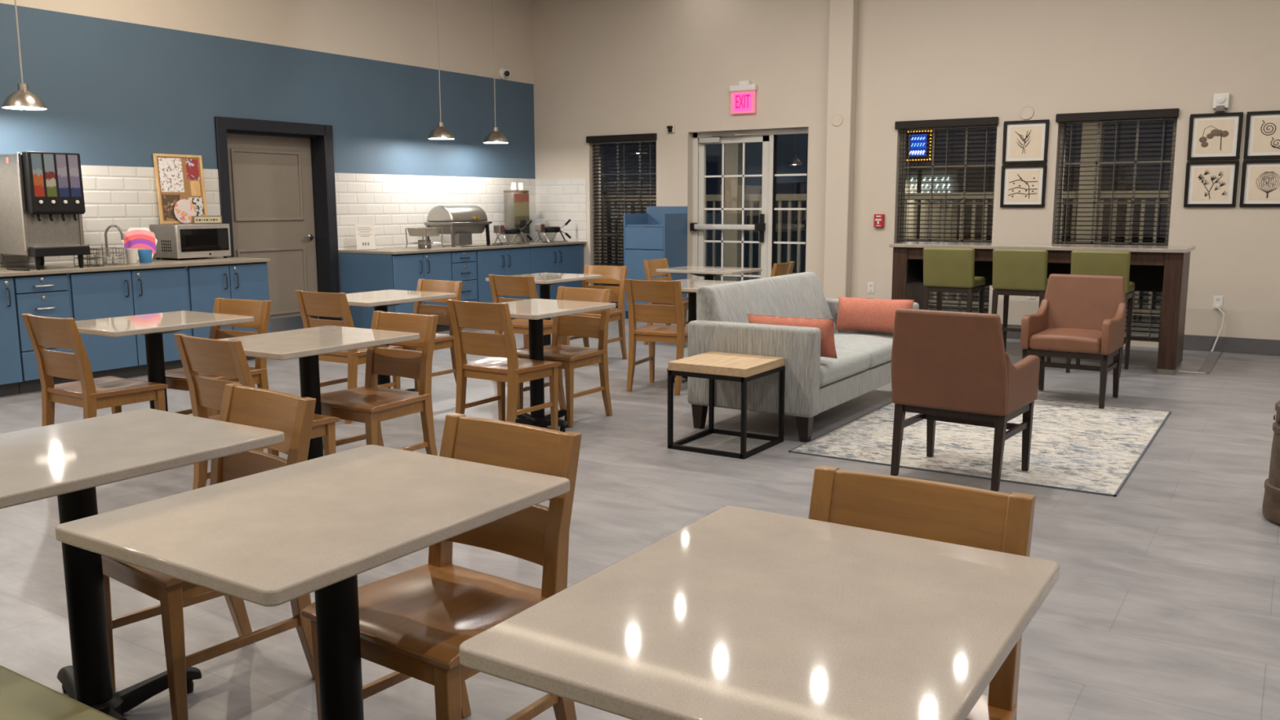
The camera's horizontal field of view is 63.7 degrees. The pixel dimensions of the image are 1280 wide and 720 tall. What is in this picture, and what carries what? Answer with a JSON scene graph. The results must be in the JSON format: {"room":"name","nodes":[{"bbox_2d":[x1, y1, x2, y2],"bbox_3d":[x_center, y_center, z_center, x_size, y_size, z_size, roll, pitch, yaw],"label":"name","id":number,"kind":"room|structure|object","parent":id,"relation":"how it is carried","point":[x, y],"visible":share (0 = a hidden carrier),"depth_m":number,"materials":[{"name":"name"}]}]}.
{"room":"eatery","nodes":[
{"label":"eatery","id":0,"kind":"room"},
{"bbox_2d":[0,0,536,320],"bbox_3d":[-5.655,-1.967,8.131,0.268,4.400,15.130,5,10,32],"label":"wall","id":1,"kind":"structure","parent":0,"point":[120,83],"depth_m":10.83,"materials":[{"name":"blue paint"}]},
{"bbox_2d":[213,116,341,332],"bbox_3d":[-3.884,-1.350,10.978,0.275,2.320,1.456,5,10,32],"label":"door","id":2,"kind":"structure","parent":1,"relation":"in","point":[277,201],"depth_m":11.15,"materials":[{"name":"beige paint"}]},
{"bbox_2d":[0,317,1279,719],"bbox_3d":[0.140,0.770,4.948,14.130,0.100,15.390,5,10,32],"label":"floor","id":3,"kind":"structure","parent":0,"point":[1163,603],"depth_m":4.49,"materials":[{"name":"grey plastic"}]},
{"bbox_2d":[0,276,22,396],"bbox_3d":[-5.321,-0.167,7.844,0.872,0.924,0.755,5,10,32],"label":"base cabinet","id":4,"kind":"object","parent":3,"relation":"on","point":[11,371],"visible":1,"depth_m":7.89,"materials":[{"name":"blue laminate"}]},
{"bbox_2d":[12,273,74,394],"bbox_3d":[-4.998,-0.243,8.341,0.874,0.924,0.429,5,10,32],"label":"base cabinet","id":5,"kind":"object","parent":3,"relation":"on","point":[49,295],"visible":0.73,"depth_m":8.06,"materials":[{"name":"blue laminate"}]},
{"bbox_2d":[0,665,118,719],"bbox_3d":[-1.503,0.925,2.072,3.000,0.462,0.500,5,10,32],"label":"bench","id":6,"kind":"object","parent":3,"relation":"on","point":[21,697],"visible":1,"depth_m":2.07,"materials":[{"name":"leather"}]},
{"bbox_2d":[22,313,168,426],"bbox_3d":[-2.985,0.175,5.674,0.518,0.880,0.517,5,10,32],"label":"dining chair","id":7,"kind":"object","parent":3,"relation":"on","point":[91,393],"visible":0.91,"depth_m":5.51,"materials":[{"name":"brown wood"}]},
{"bbox_2d":[69,266,192,381],"bbox_3d":[-4.601,-0.337,8.955,0.872,0.924,1.044,5,10,32],"label":"base cabinet","id":8,"kind":"object","parent":3,"relation":"on","point":[98,295],"visible":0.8,"depth_m":8.67,"materials":[{"name":"blue laminate"}]},
{"bbox_2d":[0,408,284,719],"bbox_3d":[-1.549,0.633,2.878,0.694,0.800,0.869,5,10,32],"label":"cafe table","id":9,"kind":"object","parent":3,"relation":"on","point":[66,460],"visible":0.82,"depth_m":2.85,"materials":[{"name":"beige stone"}]},
{"bbox_2d":[75,311,253,411],"bbox_3d":[-2.807,0.166,6.001,0.694,0.800,0.869,5,10,32],"label":"cafe table","id":10,"kind":"object","parent":3,"relation":"on","point":[153,326],"visible":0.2,"depth_m":5.92,"materials":[{"name":"beige stone"}]},
{"bbox_2d":[101,382,315,719],"bbox_3d":[-1.299,0.559,3.094,0.518,0.880,0.517,7,11,38],"label":"dining chair","id":11,"kind":"object","parent":3,"relation":"on","point":[291,415],"visible":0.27,"depth_m":3.09,"materials":[{"name":"brown wood"}]},
{"bbox_2d":[164,297,271,417],"bbox_3d":[-2.554,0.092,6.215,0.518,0.880,0.517,4,10,27],"label":"dining chair","id":12,"kind":"object","parent":3,"relation":"on","point":[175,379],"visible":0.35,"depth_m":6.26,"materials":[{"name":"brown wood"}]},
{"bbox_2d":[187,262,271,359],"bbox_3d":[-4.093,-0.456,9.737,0.872,0.924,0.834,5,10,32],"label":"base cabinet","id":13,"kind":"object","parent":3,"relation":"on","point":[243,281],"depth_m":9.43,"materials":[{"name":"blue laminate"}]},
{"bbox_2d":[0,256,270,276],"bbox_3d":[-5.268,-0.653,7.864,0.871,0.030,5.170,5,10,32],"label":"countertop","id":14,"kind":"structure","parent":13,"relation":"on","point":[55,268],"depth_m":8.77,"materials":[{"name":"beige stone"}]},
{"bbox_2d":[0,151,90,271],"bbox_3d":[-4.920,-1.201,8.322,0.740,0.915,0.539,5,10,32],"label":"dispenser","id":15,"kind":"object","parent":14,"relation":"on","point":[42,203],"visible":1,"depth_m":8.13,"materials":[{"name":"metal"}]},
{"bbox_2d":[28,245,90,257],"bbox_3d":[-4.643,-0.870,8.246,0.120,0.070,0.435,5,10,32],"label":"drip tray","id":16,"kind":"object","parent":15,"relation":"on","point":[33,251],"depth_m":8.19,"materials":[{"name":"black plastic"}]},
{"bbox_2d":[83,247,127,266],"bbox_3d":[-4.548,-0.880,8.769,0.244,0.141,0.244,5,10,32],"label":"wire basket","id":17,"kind":"object","parent":14,"relation":"on","point":[108,248],"visible":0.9,"depth_m":8.76,"materials":[{"name":"metal"}]},
{"bbox_2d":[121,227,157,259],"bbox_3d":[-4.492,-1.045,9.263,0.290,0.285,0.068,-5,10,-27],"label":"board","id":18,"kind":"object","parent":14,"relation":"on","point":[135,237],"visible":0.68,"depth_m":9.26,"materials":[{"name":"multicoloured plastic"}]},
{"bbox_2d":[149,223,231,260],"bbox_3d":[-4.248,-1.121,9.757,0.411,0.325,0.571,5,10,30],"label":"microwave","id":19,"kind":"object","parent":14,"relation":"on","point":[175,241],"visible":1,"depth_m":9.56,"materials":[{"name":"metal"}]},
{"bbox_2d":[152,153,207,224],"bbox_3d":[-4.390,-1.633,9.867,0.060,0.655,0.500,5,10,32],"label":"cork board","id":20,"kind":"object","parent":19,"relation":"on","point":[187,193],"depth_m":9.89,"materials":[{"name":"brown wood"}]},
{"bbox_2d":[157,157,184,191],"bbox_3d":[-4.442,-1.753,9.775,0.021,0.320,0.240,5,10,32],"label":"drawing sheet","id":21,"kind":"object","parent":20,"relation":"attached to","point":[171,172],"visible":1,"depth_m":9.77,"materials":[{"name":"white paper"}]},
{"bbox_2d":[161,194,180,219],"bbox_3d":[-4.439,-1.450,9.789,0.008,0.235,0.190,3,9,33],"label":"photo collage","id":22,"kind":"object","parent":20,"relation":"attached to","point":[169,202],"visible":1,"depth_m":9.77},
{"bbox_2d":[173,199,195,223],"bbox_3d":[-4.357,-1.424,9.878,0.016,0.230,0.230,5,10,32],"label":"plate","id":23,"kind":"object","parent":19,"relation":"on","point":[184,209],"visible":0.96,"depth_m":9.88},
{"bbox_2d":[173,333,339,489],"bbox_3d":[-1.767,0.307,4.776,0.518,0.880,0.517,6,10,34],"label":"dining chair","id":24,"kind":"object","parent":3,"relation":"on","point":[220,357],"visible":0.38,"depth_m":4.61,"materials":[{"name":"brown wood"}]},
{"bbox_2d":[55,444,569,719],"bbox_3d":[-0.685,0.709,2.358,0.694,0.800,0.869,5,10,32],"label":"cafe table","id":25,"kind":"object","parent":3,"relation":"on","point":[280,535],"visible":1,"depth_m":2.22,"materials":[{"name":"stone"}]},
{"bbox_2d":[218,325,419,460],"bbox_3d":[-1.647,0.286,5.176,0.694,0.800,0.869,5,10,32],"label":"cafe table","id":26,"kind":"object","parent":3,"relation":"on","point":[306,344],"visible":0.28,"depth_m":5.10,"materials":[{"name":"beige stone"}]},
{"bbox_2d":[294,289,403,423],"bbox_3d":[-2.020,-0.053,7.169,0.518,0.880,0.517,5,10,31],"label":"dining chair","id":27,"kind":"object","parent":3,"relation":"on","point":[310,303],"visible":0.38,"depth_m":6.94,"materials":[{"name":"brown wood"}]},
{"bbox_2d":[320,311,438,455],"bbox_3d":[-1.383,0.214,5.383,0.518,0.880,0.517,5,10,33],"label":"dining chair","id":28,"kind":"object","parent":3,"relation":"on","point":[371,404],"visible":0.89,"depth_m":5.40,"materials":[{"name":"brown wood"}]},
{"bbox_2d":[338,251,451,332],"bbox_3d":[-2.760,-0.770,11.794,0.872,0.924,0.923,5,10,32],"label":"base cabinet","id":29,"kind":"object","parent":3,"relation":"on","point":[407,268],"depth_m":11.44,"materials":[{"name":"blue laminate"}]},
{"bbox_2d":[338,240,586,254],"bbox_3d":[-2.055,-1.411,12.819,0.871,0.030,3.566,5,10,32],"label":"countertop","id":30,"kind":"structure","parent":29,"relation":"on","point":[437,248],"depth_m":12.10,"materials":[{"name":"beige stone"}]},
{"bbox_2d":[354,223,376,250],"bbox_3d":[-3.070,-1.377,11.550,0.220,0.288,0.100,-6,10,-35],"label":"sign holder","id":31,"kind":"object","parent":30,"relation":"on","point":[365,235],"visible":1,"depth_m":11.56,"materials":[{"name":"white paper"}]},
{"bbox_2d":[404,227,443,248],"bbox_3d":[-2.506,-1.417,11.983,0.332,0.235,0.289,5,10,32],"label":"frame","id":32,"kind":"object","parent":30,"relation":"on","point":[419,232],"visible":1,"depth_m":11.91,"materials":[{"name":"metal"}]},
{"bbox_2d":[424,205,492,247],"bbox_3d":[-2.203,-1.642,12.611,0.457,0.489,0.754,5,10,32],"label":"roll top chafer","id":33,"kind":"object","parent":30,"relation":"on","point":[460,222],"visible":0.99,"depth_m":12.37,"materials":[{"name":"metal"}]},
{"bbox_2d":[491,220,532,244],"bbox_3d":[-1.632,-1.613,13.035,0.298,0.302,0.755,4,10,26],"label":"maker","id":34,"kind":"object","parent":30,"relation":"on","point":[498,228],"visible":1,"depth_m":12.90,"materials":[{"name":"silver metal"}]},
{"bbox_2d":[503,190,529,242],"bbox_3d":[-1.618,-1.907,13.706,0.395,0.685,0.346,5,10,32],"label":"dispenser","id":35,"kind":"object","parent":30,"relation":"on","point":[516,202],"visible":0.84,"depth_m":13.56,"materials":[{"name":"metal"}]},
{"bbox_2d":[533,218,571,242],"bbox_3d":[-1.187,-1.721,13.739,0.298,0.302,0.755,4,10,28],"label":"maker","id":36,"kind":"object","parent":30,"relation":"on","point":[540,228],"visible":1,"depth_m":13.61,"materials":[{"name":"silver metal"}]},
{"bbox_2d":[346,289,455,391],"bbox_3d":[-1.890,-0.074,7.572,0.694,0.800,0.869,5,10,32],"label":"cafe table","id":37,"kind":"object","parent":3,"relation":"on","point":[380,300],"visible":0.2,"depth_m":7.48,"materials":[{"name":"beige stone"}]},
{"bbox_2d":[389,279,462,391],"bbox_3d":[-1.671,-0.151,7.808,0.518,0.880,0.517,6,11,35],"label":"dining chair","id":38,"kind":"object","parent":3,"relation":"on","point":[442,340],"visible":0.25,"depth_m":7.85,"materials":[{"name":"brown wood"}]},
{"bbox_2d":[301,413,582,719],"bbox_3d":[-0.475,0.631,2.599,0.518,0.880,0.517,6,11,35],"label":"dining chair","id":39,"kind":"object","parent":3,"relation":"on","point":[414,623],"visible":0.71,"depth_m":2.60,"materials":[{"name":"brown wood"}]},
{"bbox_2d":[448,249,477,330],"bbox_3d":[-2.388,-0.858,12.367,0.874,0.924,0.444,5,10,32],"label":"base cabinet","id":40,"kind":"object","parent":3,"relation":"on","point":[464,263],"visible":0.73,"depth_m":12.14,"materials":[{"name":"blue laminate"}]},
{"bbox_2d":[475,246,530,319],"bbox_3d":[-1.997,-0.950,12.971,0.872,0.924,1.005,5,10,32],"label":"base cabinet","id":41,"kind":"object","parent":3,"relation":"on","point":[515,260],"visible":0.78,"depth_m":12.62,"materials":[{"name":"blue laminate"}]},
{"bbox_2d":[447,299,561,431],"bbox_3d":[-0.848,0.055,6.427,0.518,0.880,0.517,5,10,32],"label":"dining chair","id":42,"kind":"object","parent":3,"relation":"on","point":[503,365],"visible":0.94,"depth_m":6.27,"materials":[{"name":"brown wood"}]},
{"bbox_2d":[488,274,569,370],"bbox_3d":[-0.929,-0.285,8.686,0.518,0.880,0.517,5,10,32],"label":"dining chair","id":43,"kind":"object","parent":3,"relation":"on","point":[500,285],"visible":0.53,"depth_m":8.50,"materials":[{"name":"brown wood"}]},
{"bbox_2d":[485,272,601,346],"bbox_3d":[-0.874,-0.373,9.536,0.694,0.800,0.869,5,10,32],"label":"cafe table","id":44,"kind":"object","parent":3,"relation":"on","point":[544,280],"visible":0.27,"depth_m":9.46,"materials":[{"name":"beige stone"}]},
{"bbox_2d":[528,244,583,299],"bbox_3d":[-1.406,-1.090,13.882,0.872,0.924,1.175,5,10,32],"label":"base cabinet","id":45,"kind":"object","parent":3,"relation":"on","point":[560,259],"visible":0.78,"depth_m":13.62,"materials":[{"name":"blue laminate"}]},
{"bbox_2d":[503,298,616,432],"bbox_3d":[-0.677,0.045,6.758,0.694,0.800,0.869,5,10,32],"label":"cafe table","id":46,"kind":"object","parent":3,"relation":"on","point":[535,310],"visible":0.61,"depth_m":6.71,"materials":[{"name":"beige stone"}]},
{"bbox_2d":[516,286,613,427],"bbox_3d":[-0.512,-0.037,7.029,0.518,0.880,0.517,6,10,34],"label":"dining chair","id":47,"kind":"object","parent":3,"relation":"on","point":[571,357],"visible":0.76,"depth_m":7.05,"materials":[{"name":"brown wood"}]},
{"bbox_2d":[560,264,627,359],"bbox_3d":[-0.433,-0.429,9.631,0.518,0.880,0.517,4,10,28],"label":"dining chair","id":48,"kind":"object","parent":3,"relation":"on","point":[610,274],"visible":0.46,"depth_m":9.70,"materials":[{"name":"brown wood"}]},
{"bbox_2d":[623,206,687,319],"bbox_3d":[0.201,-1.244,13.195,0.610,1.425,0.559,5,10,32],"label":"cabinet","id":49,"kind":"object","parent":3,"relation":"on","point":[661,232],"visible":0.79,"depth_m":13.02,"materials":[{"name":"blue laminate"}]},
{"bbox_2d":[624,279,688,395],"bbox_3d":[0.197,-0.208,8.148,0.518,0.880,0.517,4,9,25],"label":"dining chair","id":50,"kind":"object","parent":3,"relation":"on","point":[648,291],"visible":0.8,"depth_m":7.95,"materials":[{"name":"brown wood"}]},
{"bbox_2d":[642,257,688,347],"bbox_3d":[0.360,-0.605,10.780,0.517,0.880,0.518,5,10,30],"label":"dining chair","id":51,"kind":"object","parent":3,"relation":"on","point":[651,265],"visible":0.33,"depth_m":10.75,"materials":[{"name":"brown wood"}]},
{"bbox_2d":[666,279,737,382],"bbox_3d":[0.448,-0.236,8.597,0.694,0.800,0.869,5,10,32],"label":"cafe table","id":52,"kind":"object","parent":3,"relation":"on","point":[690,286],"visible":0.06,"depth_m":8.53,"materials":[{"name":"beige stone"}]},
{"bbox_2d":[655,266,761,279],"bbox_3d":[0.708,-0.536,10.585,0.869,0.800,0.694,5,10,32],"label":"cafe table","id":53,"kind":"object","parent":3,"relation":"on","point":[708,273],"visible":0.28,"depth_m":10.39,"materials":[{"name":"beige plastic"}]},
{"bbox_2d":[667,351,785,459],"bbox_3d":[0.526,0.258,6.244,0.516,0.525,0.535,5,10,32],"label":"side table","id":54,"kind":"object","parent":3,"relation":"on","point":[712,366],"visible":1,"depth_m":6.14,"materials":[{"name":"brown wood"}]},
{"bbox_2d":[459,505,1059,719],"bbox_3d":[0.249,0.793,1.774,0.694,0.800,0.869,5,10,32],"label":"cafe table","id":55,"kind":"object","parent":3,"relation":"on","point":[735,613],"visible":1,"depth_m":1.60,"materials":[{"name":"beige stone"}]},
{"bbox_2d":[687,271,919,442],"bbox_3d":[1.213,-0.103,7.290,0.890,0.922,2.030,5,10,32],"label":"sofa","id":56,"kind":"object","parent":3,"relation":"on","point":[815,384],"visible":0.72,"depth_m":6.64,"materials":[{"name":"grey fabric"}]},
{"bbox_2d":[747,313,837,358],"bbox_3d":[0.963,-0.154,6.552,0.593,0.256,0.190,6,10,35],"label":"lumbar pillow","id":57,"kind":"object","parent":56,"relation":"on","point":[828,349],"visible":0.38,"depth_m":6.42,"materials":[{"name":"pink fabric"}]},
{"bbox_2d":[819,348,870,386],"bbox_3d":[1.080,0.020,6.869,0.645,0.162,0.870,5,10,32],"label":"seat cushion","id":58,"kind":"object","parent":56,"relation":"on","point":[850,365],"depth_m":6.71,"materials":[{"name":"grey fabric"}]},
{"bbox_2d":[834,333,893,368],"bbox_3d":[1.553,-0.092,7.598,0.645,0.162,0.870,5,10,32],"label":"seat cushion","id":59,"kind":"object","parent":56,"relation":"on","point":[878,346],"depth_m":7.35,"materials":[{"name":"grey fabric"}]},
{"bbox_2d":[835,296,914,333],"bbox_3d":[1.765,-0.339,7.789,0.590,0.259,0.179,5,10,32],"label":"lumbar pillow","id":60,"kind":"object","parent":56,"relation":"on","point":[864,314],"visible":0.8,"depth_m":7.74,"materials":[{"name":"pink fabric"}]},
{"bbox_2d":[808,465,1035,719],"bbox_3d":[0.457,0.716,2.017,0.518,0.880,0.517,5,10,32],"label":"dining chair","id":61,"kind":"object","parent":3,"relation":"on","point":[948,513],"visible":0.2,"depth_m":2.12,"materials":[{"name":"brown wood"}]},
{"bbox_2d":[922,247,985,313],"bbox_3d":[2.922,-0.526,9.613,0.461,1.055,0.513,5,10,32],"label":"bar stool","id":62,"kind":"object","parent":3,"relation":"on","point":[945,269],"visible":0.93,"depth_m":9.38,"materials":[{"name":"green leather"}]},
{"bbox_2d":[788,399,1171,497],"bbox_3d":[2.295,0.452,6.650,1.776,0.008,2.480,5,10,32],"label":"area rug","id":63,"kind":"object","parent":3,"relation":"on","point":[1076,446],"visible":0.79,"depth_m":6.21,"materials":[{"name":"beige carpet"}]},
{"bbox_2d":[890,308,1039,491],"bbox_3d":[1.728,0.165,5.513,0.604,0.905,0.655,6,11,36],"label":"armchair","id":64,"kind":"object","parent":63,"relation":"on","point":[951,366],"visible":1,"depth_m":5.28,"materials":[{"name":"brown leather"}]},
{"bbox_2d":[1020,273,1125,408],"bbox_3d":[3.209,-0.159,7.628,0.604,0.905,0.655,6,10,34],"label":"armchair","id":65,"kind":"object","parent":63,"relation":"on","point":[1077,313],"visible":0.98,"depth_m":7.66,"materials":[{"name":"brown leather"}]},
{"bbox_2d":[991,248,1051,362],"bbox_3d":[3.446,-0.477,9.280,0.461,1.055,0.513,5,10,32],"label":"bar stool","id":66,"kind":"object","parent":3,"relation":"on","point":[1015,272],"visible":0.76,"depth_m":9.05,"materials":[{"name":"green leather"}]},
{"bbox_2d":[888,241,1195,375],"bbox_3d":[3.682,-0.540,9.648,2.550,1.068,0.770,5,10,32],"label":"bar table","id":67,"kind":"object","parent":3,"relation":"on","point":[1165,269],"visible":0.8,"depth_m":9.19,"materials":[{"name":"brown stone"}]},
{"bbox_2d":[1065,249,1135,375],"bbox_3d":[3.995,-0.427,8.932,0.461,1.055,0.513,5,10,32],"label":"bar stool","id":68,"kind":"object","parent":3,"relation":"on","point":[1108,263],"visible":0.5,"depth_m":8.69,"materials":[{"name":"green fabric"}]},
{"bbox_2d":[1262,400,1279,525],"bbox_3d":[3.090,0.364,4.661,0.424,0.770,0.424,5,10,32],"label":"pedestal","id":69,"kind":"object","parent":3,"relation":"on","point":[1271,501],"visible":1,"depth_m":4.70,"materials":[{"name":"brown wood"}]},
{"bbox_2d":[532,0,1279,347],"bbox_3d":[4.356,-2.403,10.814,14.190,4.400,0.268,5,10,32],"label":"wall","id":70,"kind":"structure","parent":0,"point":[601,67],"depth_m":11.50,"materials":[{"name":"beige paint"}]},
{"bbox_2d":[595,140,656,306],"bbox_3d":[-0.142,-1.819,13.873,1.068,2.268,0.060,5,10,32],"label":"window","id":71,"kind":"structure","parent":70,"relation":"in","point":[617,143],"depth_m":13.99,"materials":[{"name":"black metal"}]},
{"bbox_2d":[586,133,657,307],"bbox_3d":[-0.222,-1.830,13.755,1.090,2.291,0.149,5,10,32],"label":"window blind","id":72,"kind":"object","parent":71,"relation":"attached to","point":[650,136],"visible":0.54,"depth_m":13.76,"materials":[{"name":"brown wood"}]},
{"bbox_2d":[728,80,757,114],"bbox_3d":[1.252,-3.188,12.510,0.350,0.385,0.075,5,10,32],"label":"exit sign","id":73,"kind":"object","parent":70,"relation":"attached to","point":[742,95],"visible":1,"depth_m":12.49,"materials":[{"name":"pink plastic"}]},
{"bbox_2d":[689,127,808,280],"bbox_3d":[1.371,-1.669,12.873,1.648,2.354,0.190,5,10,32],"label":"door","id":74,"kind":"structure","parent":70,"relation":"in","point":[766,226],"depth_m":12.85,"materials":[{"name":"white metal"}]},
{"bbox_2d":[822,0,858,298],"bbox_3d":[2.310,-2.555,11.864,0.290,4.400,0.170,5,10,32],"label":"column","id":75,"kind":"structure","parent":70,"relation":"attached to","point":[843,14],"depth_m":11.81,"materials":[{"name":"beige paint"}]},
{"bbox_2d":[897,125,997,313],"bbox_3d":[3.449,-1.489,11.595,1.098,2.273,0.060,5,10,32],"label":"window","id":76,"kind":"structure","parent":70,"relation":"in","point":[965,166],"depth_m":11.60,"materials":[{"name":"black metal"}]},
{"bbox_2d":[894,116,998,312],"bbox_3d":[3.369,-1.500,11.476,1.120,2.296,0.149,5,10,32],"label":"window blind","id":77,"kind":"object","parent":76,"relation":"attached to","point":[990,121],"visible":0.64,"depth_m":11.41,"materials":[{"name":"brown wood"}]},
{"bbox_2d":[1000,164,1047,207],"bbox_3d":[4.058,-1.843,10.922,0.456,0.446,0.028,5,10,32],"label":"framed print","id":78,"kind":"object","parent":70,"relation":"attached to","point":[1021,185],"visible":1,"depth_m":10.92,"materials":[{"name":"beige paper"}]},
{"bbox_2d":[1002,119,1049,164],"bbox_3d":[4.057,-2.293,10.854,0.456,0.448,0.028,5,10,32],"label":"framed print","id":79,"kind":"object","parent":70,"relation":"attached to","point":[1026,141],"visible":1,"depth_m":10.85,"materials":[{"name":"beige paper"}]},
{"bbox_2d":[1054,117,1177,341],"bbox_3d":[4.888,-1.356,10.682,1.108,2.273,0.060,5,10,32],"label":"window","id":80,"kind":"structure","parent":70,"relation":"in","point":[1174,138],"depth_m":10.61,"materials":[{"name":"black metal"}]},
{"bbox_2d":[1054,108,1179,341],"bbox_3d":[4.808,-1.367,10.563,1.130,2.296,0.149,5,10,32],"label":"window blind","id":81,"kind":"object","parent":80,"relation":"attached to","point":[1164,113],"visible":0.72,"depth_m":10.49,"materials":[{"name":"black plastic"}]},
{"bbox_2d":[1001,324,1279,355],"bbox_3d":[5.158,-0.205,10.470,11.730,0.150,0.014,5,10,32],"label":"baseboard","id":82,"kind":"structure","parent":70,"relation":"attached to","point":[1191,342],"depth_m":10.08,"materials":[{"name":"grey rubber"}]},
{"bbox_2d":[1183,160,1239,207],"bbox_3d":[5.531,-1.704,9.989,0.448,0.440,0.028,5,10,32],"label":"framed print","id":83,"kind":"object","parent":70,"relation":"attached to","point":[1208,184],"visible":1,"depth_m":9.99,"materials":[{"name":"beige paper"}]},
{"bbox_2d":[1186,111,1243,160],"bbox_3d":[5.529,-2.149,9.921,0.448,0.440,0.028,5,10,32],"label":"framed print","id":84,"kind":"object","parent":70,"relation":"attached to","point":[1211,136],"visible":1,"depth_m":9.92,"materials":[{"name":"beige paper"}]},
{"bbox_2d":[1212,93,1230,111],"bbox_3d":[5.540,-2.457,9.835,0.136,0.172,0.085,5,10,32],"label":"fire alarm strobe","id":85,"kind":"object","parent":70,"relation":"attached to","point":[1220,100],"visible":1,"depth_m":9.82,"materials":[{"name":"white plastic"}]},
{"bbox_2d":[1239,159,1279,207],"bbox_3d":[5.931,-1.667,9.734,0.448,0.440,0.028,5,10,32],"label":"framed print","id":86,"kind":"object","parent":70,"relation":"attached to","point":[1260,179],"visible":1,"depth_m":9.77,"materials":[{"name":"beige paper"}]},
{"bbox_2d":[1243,110,1279,159],"bbox_3d":[5.930,-2.112,9.667,0.448,0.440,0.028,5,10,32],"label":"framed print","id":87,"kind":"object","parent":70,"relation":"attached to","point":[1262,134],"visible":1,"depth_m":9.71,"materials":[{"name":"beige paper"}]},
{"bbox_3d":[0.156,-3.659,4.140,14.330,0.100,15.590,5,10,32],"label":"ceiling","id":88,"kind":"structure","parent":0,"visible":0},
{"bbox_2d":[1,0,47,110],"bbox_3d":[-4.854,-3.062,7.967,0.310,2.191,0.310,5,10,32],"label":"pendant lamp","id":89,"kind":"object","parent":88,"relation":"hanging from","point":[23,99],"visible":1,"depth_m":8.05,"materials":[{"name":"silver metal"}]},
{"bbox_2d":[427,0,454,139],"bbox_3d":[-2.323,-3.658,11.870,0.310,2.191,0.310,5,10,32],"label":"pendant lamp","id":90,"kind":"object","parent":88,"relation":"hanging from","point":[440,132],"visible":1,"depth_m":11.93,"materials":[{"name":"grey metal"}]},
{"bbox_2d":[483,0,507,143],"bbox_3d":[-1.800,-3.781,12.678,0.310,2.191,0.310,5,10,32],"label":"pendant lamp","id":91,"kind":"object","parent":88,"relation":"hanging from","point":[494,137],"visible":1,"depth_m":12.73,"materials":[{"name":"grey metal"}]},
{"label":"outside","id":92,"kind":"structure","parent":0,"visible":0},
{"bbox_2d":[600,227,1165,320],"bbox_3d":[13.069,-3.470,34.139,65.000,0.200,48.190,5,10,32],"label":"ground","id":93,"kind":"structure","parent":92,"point":[784,232],"depth_m":32.66,"materials":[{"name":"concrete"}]},
{"bbox_2d":[611,302,1159,336],"bbox_3d":[4.552,-0.383,12.737,22.000,0.130,2.590,5,10,32],"label":"floor","id":94,"kind":"structure","parent":93,"relation":"on","point":[1133,320],"depth_m":12.44,"materials":[{"name":"tile"}]},
{"bbox_2d":[724,142,742,281],"bbox_3d":[1.403,-2.446,15.323,0.280,3.200,0.280,5,10,32],"label":"porch post","id":95,"kind":"object","parent":94,"relation":"on","point":[733,152],"visible":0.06,"depth_m":15.25,"materials":[{"name":"beige paint"}]},
{"bbox_2d":[601,190,1168,316],"bbox_3d":[3.769,-1.526,14.145,10.400,1.515,0.100,5,10,32],"label":"porch railing","id":96,"kind":"object","parent":94,"relation":"on","point":[798,197],"visible":0.11,"depth_m":14.05,"materials":[{"name":"metal"}]},
{"bbox_2d":[1075,122,1105,241],"bbox_3d":[5.537,-2.064,12.700,0.280,3.200,0.280,5,10,32],"label":"porch post","id":97,"kind":"object","parent":94,"relation":"on","point":[1090,128],"visible":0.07,"depth_m":12.60,"materials":[{"name":"beige paint"}]},
{"bbox_2d":[906,129,936,239],"bbox_3d":[5.841,-3.243,21.655,0.580,3.120,0.188,5,10,32],"label":"led sign","id":98,"kind":"object","parent":93,"relation":"on","point":[917,133],"visible":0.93,"depth_m":21.43,"materials":[{"name":"blue plastic"}]},
{"bbox_2d":[905,164,994,242],"bbox_3d":[6.207,-3.273,24.193,3.500,2.420,3.200,5,10,32],"label":"building","id":99,"kind":"structure","parent":93,"relation":"on","point":[937,171],"depth_m":22.25,"materials":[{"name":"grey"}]},
{"bbox_2d":[957,166,1144,242],"bbox_3d":[8.937,-2.953,22.412,3.150,2.300,3.500,5,10,32],"label":"shop","id":100,"kind":"structure","parent":93,"relation":"on","point":[1104,168],"depth_m":21.09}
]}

